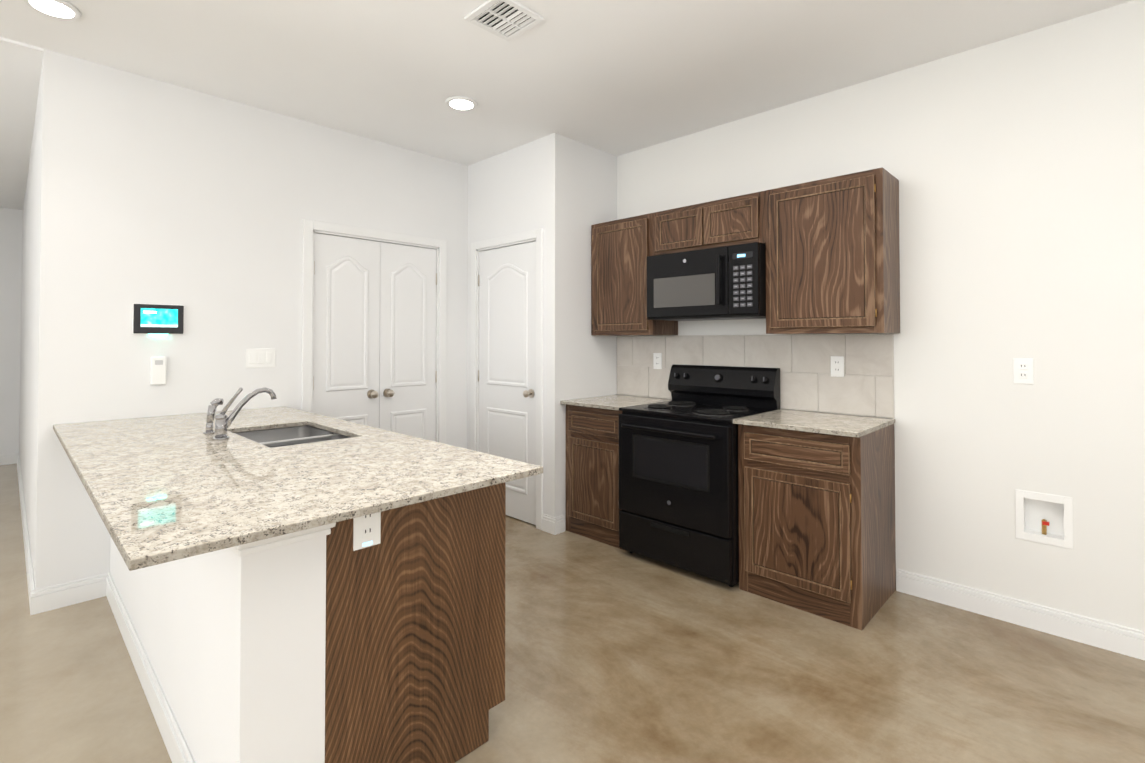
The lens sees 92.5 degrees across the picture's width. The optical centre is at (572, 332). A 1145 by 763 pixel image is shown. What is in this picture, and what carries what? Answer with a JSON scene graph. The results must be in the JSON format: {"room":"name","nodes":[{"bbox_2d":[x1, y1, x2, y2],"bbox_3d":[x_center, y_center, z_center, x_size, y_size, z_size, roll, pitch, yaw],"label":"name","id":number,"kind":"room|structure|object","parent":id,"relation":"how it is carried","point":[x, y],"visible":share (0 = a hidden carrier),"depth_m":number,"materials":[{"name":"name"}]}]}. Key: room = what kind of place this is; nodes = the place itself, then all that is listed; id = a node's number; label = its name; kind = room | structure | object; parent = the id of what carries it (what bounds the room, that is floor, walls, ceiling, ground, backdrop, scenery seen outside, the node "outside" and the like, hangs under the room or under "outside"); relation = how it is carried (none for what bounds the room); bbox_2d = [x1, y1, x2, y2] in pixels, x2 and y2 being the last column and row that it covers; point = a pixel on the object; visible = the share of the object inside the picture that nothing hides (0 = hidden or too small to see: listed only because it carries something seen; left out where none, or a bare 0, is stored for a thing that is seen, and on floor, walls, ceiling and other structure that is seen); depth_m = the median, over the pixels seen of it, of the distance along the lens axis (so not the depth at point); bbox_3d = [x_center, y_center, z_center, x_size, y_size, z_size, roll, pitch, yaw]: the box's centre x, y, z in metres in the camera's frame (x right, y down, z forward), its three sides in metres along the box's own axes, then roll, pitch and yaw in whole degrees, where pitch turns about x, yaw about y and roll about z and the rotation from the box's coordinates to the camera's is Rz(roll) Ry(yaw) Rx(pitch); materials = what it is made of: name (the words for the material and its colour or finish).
{"room":"kitchen","nodes":[
{"label":"kitchen","id":0,"kind":"room"},
{"bbox_2d":[0,207,19,453],"bbox_3d":[-7.509,0.011,4.575,0.120,2.785,4.080,-1,-1,44],"label":"wall","id":1,"kind":"structure","parent":0,"point":[9,218],"depth_m":5.94,"materials":[{"name":"paint"}]},
{"bbox_2d":[16,49,79,589],"bbox_3d":[-4.341,0.009,4.436,4.870,2.785,0.125,-1,-1,44],"label":"wall","id":2,"kind":"structure","parent":0,"point":[50,214],"depth_m":2.77,"materials":[{"name":"paint"}]},
{"bbox_2d":[12,452,39,614],"bbox_3d":[-4.337,1.342,4.321,4.766,0.115,0.016,-1,-1,44],"label":"baseboard","id":3,"kind":"structure","parent":2,"relation":"attached to","point":[34,595],"depth_m":3.18,"materials":[{"name":"white wood"}]},
{"bbox_2d":[76,59,463,579],"bbox_3d":[-1.700,-0.002,3.751,0.120,2.785,2.510,-1,-1,44],"label":"wall","id":4,"kind":"structure","parent":0,"point":[198,201],"depth_m":3.22,"materials":[{"name":"paint"}]},
{"bbox_2d":[40,572,109,612],"bbox_3d":[-2.188,1.324,3.130,0.020,0.115,1.208,-1,-1,44],"label":"baseboard","id":5,"kind":"structure","parent":4,"relation":"attached to","point":[57,596],"depth_m":2.77,"materials":[{"name":"white wood"}]},
{"bbox_2d":[132,303,183,334],"bbox_3d":[-2.292,-0.071,3.038,0.019,0.170,0.232,-1,-1,44],"label":"touchscreen","id":6,"kind":"object","parent":4,"relation":"attached to","point":[158,319],"visible":1,"depth_m":3.03,"materials":[{"name":"black plastic"}]},
{"bbox_2d":[150,356,166,384],"bbox_3d":[-2.291,0.212,3.033,0.022,0.155,0.070,-1,-1,44],"label":"thermostat","id":7,"kind":"object","parent":4,"relation":"attached to","point":[157,370],"visible":1,"depth_m":3.02,"materials":[{"name":"white plastic"}]},
{"bbox_2d":[246,348,274,367],"bbox_3d":[-1.938,0.160,3.409,0.008,0.118,0.165,-1,-1,44],"label":"switch plate","id":8,"kind":"object","parent":4,"relation":"attached to","point":[258,358],"visible":1,"depth_m":3.40,"materials":[{"name":"white plastic"}]},
{"bbox_2d":[301,219,446,443],"bbox_3d":[-1.420,0.329,4.001,0.108,2.132,1.089,-1,-1,44],"label":"door frame","id":9,"kind":"structure","parent":4,"relation":"attached to","point":[311,228],"depth_m":3.89,"materials":[{"name":"white wood"}]},
{"bbox_2d":[313,233,436,440],"bbox_3d":[-1.389,0.363,3.970,0.108,2.046,0.951,-1,-1,44],"label":"double door","id":10,"kind":"structure","parent":4,"relation":"in","point":[374,354],"depth_m":3.97,"materials":[{"name":"painted wood"},{"name":"satin nickel"}]},
{"bbox_2d":[464,133,571,529],"bbox_3d":[-0.453,0.005,4.194,1.018,2.785,0.140,-1,-1,44],"label":"wall","id":11,"kind":"structure","parent":0,"point":[526,187],"depth_m":3.90,"materials":[{"name":"paint"}]},
{"bbox_2d":[470,228,542,529],"bbox_3d":[-0.487,0.332,4.202,0.854,2.132,0.108,-1,-1,44],"label":"door frame","id":12,"kind":"structure","parent":11,"relation":"attached to","point":[523,237],"depth_m":4.02,"materials":[{"name":"white wood"}]},
{"bbox_2d":[478,241,535,524],"bbox_3d":[-0.520,0.366,4.173,0.708,2.046,0.108,-1,-1,44],"label":"pantry door","id":13,"kind":"structure","parent":11,"relation":"in","point":[507,349],"depth_m":4.15,"materials":[{"name":"white wood"}]},
{"bbox_2d":[0,0,1132,209],"bbox_3d":[-2.439,-1.446,1.915,11.140,0.075,7.570,-1,-1,44],"label":"ceiling","id":14,"kind":"structure","parent":0,"point":[617,77],"depth_m":2.80,"materials":[{"name":"paint"}]},
{"bbox_2d":[24,0,81,19],"bbox_3d":[-2.255,-1.409,2.375,0.190,0.013,0.190,-1,-1,44],"label":"recessed light","id":15,"kind":"object","parent":14,"relation":"in","point":[63,9],"visible":0.98,"depth_m":2.38,"materials":[{"name":"white plastic"}]},
{"bbox_2d":[446,96,476,110],"bbox_3d":[-0.678,-1.394,3.344,0.190,0.013,0.190,-1,-1,44],"label":"recessed light","id":16,"kind":"object","parent":14,"relation":"in","point":[462,103],"visible":0.98,"depth_m":3.32,"materials":[{"name":"white plastic"}]},
{"bbox_2d":[464,0,544,41],"bbox_3d":[-0.305,-1.408,2.459,0.256,0.013,0.256,-1,-1,44],"label":"ceiling vent","id":17,"kind":"object","parent":14,"relation":"in","point":[508,20],"visible":1,"depth_m":2.46,"materials":[{"name":"white metal"}]},
{"bbox_2d":[0,463,1144,762],"bbox_3d":[-2.439,1.391,1.870,11.140,0.060,7.570,-1,-1,44],"label":"floor","id":18,"kind":"structure","parent":0,"point":[616,655],"depth_m":2.15,"materials":[{"name":"concrete"}]},
{"bbox_2d":[106,422,505,762],"bbox_3d":[-1.324,0.923,2.374,2.310,0.891,0.846,-1,-1,44],"label":"kitchen island","id":19,"kind":"object","parent":18,"relation":"on","point":[263,611],"depth_m":1.57,"materials":[{"name":"paint"}]},
{"bbox_2d":[53,406,542,573],"bbox_3d":[-1.344,0.464,2.276,2.428,0.022,1.076,-1,-1,44],"label":"island countertop","id":20,"kind":"structure","parent":19,"relation":"on","point":[164,491],"depth_m":1.69,"materials":[{"name":"beige stone"}]},
{"bbox_2d":[203,387,276,439],"bbox_3d":[-1.482,0.346,2.447,0.315,0.220,0.247,-1,-1,44],"label":"faucet","id":21,"kind":"object","parent":20,"relation":"on","point":[223,422],"visible":0.98,"depth_m":2.36,"materials":[{"name":"silver metal"}]},
{"bbox_2d":[235,425,351,447],"bbox_3d":[-1.281,0.581,2.499,0.690,0.200,0.415,-1,-1,44],"label":"sink","id":22,"kind":"object","parent":20,"relation":"in","point":[281,437],"visible":0.17,"depth_m":2.70,"materials":[{"name":"silver metal"}]},
{"bbox_2d":[353,512,380,550],"bbox_3d":[-0.570,0.533,1.524,0.007,0.128,0.078,-1,-1,44],"label":"outlet","id":23,"kind":"object","parent":19,"relation":"attached to","point":[366,530],"visible":0.81,"depth_m":1.52,"materials":[{"name":"white plastic"}]},
{"bbox_2d":[560,395,671,550],"bbox_3d":[0.327,0.936,3.860,0.541,0.914,0.628,-1,-1,44],"label":"base cabinet","id":24,"kind":"object","parent":18,"relation":"on","point":[592,468],"visible":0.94,"depth_m":3.67,"materials":[{"name":"brown wood"}]},
{"bbox_2d":[619,364,779,586],"bbox_3d":[0.764,0.802,3.373,0.762,1.164,0.690,-1,-1,44],"label":"range","id":25,"kind":"object","parent":18,"relation":"on","point":[678,483],"visible":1,"depth_m":3.17,"materials":[{"name":"black metal"}]},
{"bbox_2d":[733,409,895,629],"bbox_3d":[1.295,0.921,2.924,0.619,0.914,0.628,-1,-1,44],"label":"base cabinet","id":26,"kind":"object","parent":18,"relation":"on","point":[816,513],"visible":1,"depth_m":2.71,"materials":[{"name":"brown wood"}]},
{"bbox_2d":[572,139,615,398],"bbox_3d":[0.103,0.005,4.143,0.148,2.785,0.540,-1,-1,44],"label":"wall","id":27,"kind":"structure","parent":0,"point":[593,169],"depth_m":4.05,"materials":[{"name":"paint"}]},
{"bbox_2d":[616,0,1144,633],"bbox_3d":[2.184,-0.020,2.605,5.222,2.785,0.120,-1,-1,44],"label":"wall","id":28,"kind":"structure","parent":0,"point":[1016,166],"depth_m":2.63,"materials":[{"name":"paint"}]},
{"bbox_2d":[591,213,677,335],"bbox_3d":[0.439,-0.389,3.985,0.557,0.823,0.324,-1,-1,44],"label":"upper cabinet","id":29,"kind":"object","parent":28,"relation":"attached to","point":[621,250],"visible":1,"depth_m":3.85,"materials":[{"name":"brown wood"}]},
{"bbox_2d":[653,191,765,255],"bbox_3d":[0.922,-0.658,3.521,0.784,0.300,0.324,-1,-1,44],"label":"upper cabinet","id":30,"kind":"object","parent":28,"relation":"attached to","point":[737,220],"visible":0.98,"depth_m":3.37,"materials":[{"name":"brown wood"}]},
{"bbox_2d":[647,242,765,320],"bbox_3d":[0.887,-0.294,3.480,0.774,0.422,0.425,-1,-1,44],"label":"microwave","id":31,"kind":"object","parent":30,"relation":"attached to","point":[723,283],"visible":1,"depth_m":3.31,"materials":[{"name":"black"}]},
{"bbox_2d":[617,334,893,417],"bbox_3d":[1.038,0.246,3.614,1.919,0.456,0.011,-1,-1,44],"label":"backsplash","id":32,"kind":"structure","parent":28,"relation":"attached to","point":[864,386],"depth_m":3.31,"materials":[{"name":"grey tile"}]},
{"bbox_2d":[653,353,661,368],"bbox_3d":[0.621,0.210,4.005,0.072,0.118,0.007,-1,-1,44],"label":"outlet","id":33,"kind":"object","parent":32,"relation":"attached to","point":[657,360],"visible":1,"depth_m":4.00,"materials":[{"name":"white plastic"}]},
{"bbox_2d":[831,356,843,376],"bbox_3d":[1.516,0.196,3.139,0.072,0.118,0.007,-1,-1,44],"label":"outlet","id":34,"kind":"object","parent":32,"relation":"attached to","point":[837,366],"visible":1,"depth_m":3.14,"materials":[{"name":"white plastic"}]},
{"bbox_2d":[765,167,899,333],"bbox_3d":[1.423,-0.404,3.033,0.606,0.823,0.324,-1,-1,44],"label":"upper cabinet","id":35,"kind":"object","parent":28,"relation":"attached to","point":[832,256],"visible":1,"depth_m":2.88,"materials":[{"name":"brown wood"}]},
{"bbox_2d":[896,569,1144,659],"bbox_3d":[2.862,1.303,1.833,3.145,0.115,0.016,-1,-1,44],"label":"baseboard","id":36,"kind":"structure","parent":28,"relation":"attached to","point":[1124,640],"depth_m":2.55,"materials":[{"name":"white wood"}]},
{"bbox_2d":[1013,358,1033,383],"bbox_3d":[2.119,0.182,2.576,0.075,0.120,0.007,-1,-1,44],"label":"outlet","id":37,"kind":"object","parent":28,"relation":"attached to","point":[1023,370],"visible":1,"depth_m":2.57,"materials":[{"name":"white plastic"}]},
{"bbox_2d":[1015,489,1072,548],"bbox_3d":[2.189,0.857,2.545,0.200,0.230,0.069,-1,-1,44],"label":"outlet box","id":38,"kind":"object","parent":28,"relation":"attached to","point":[1043,518],"visible":1,"depth_m":2.54,"materials":[{"name":"white plastic"}]}
]}

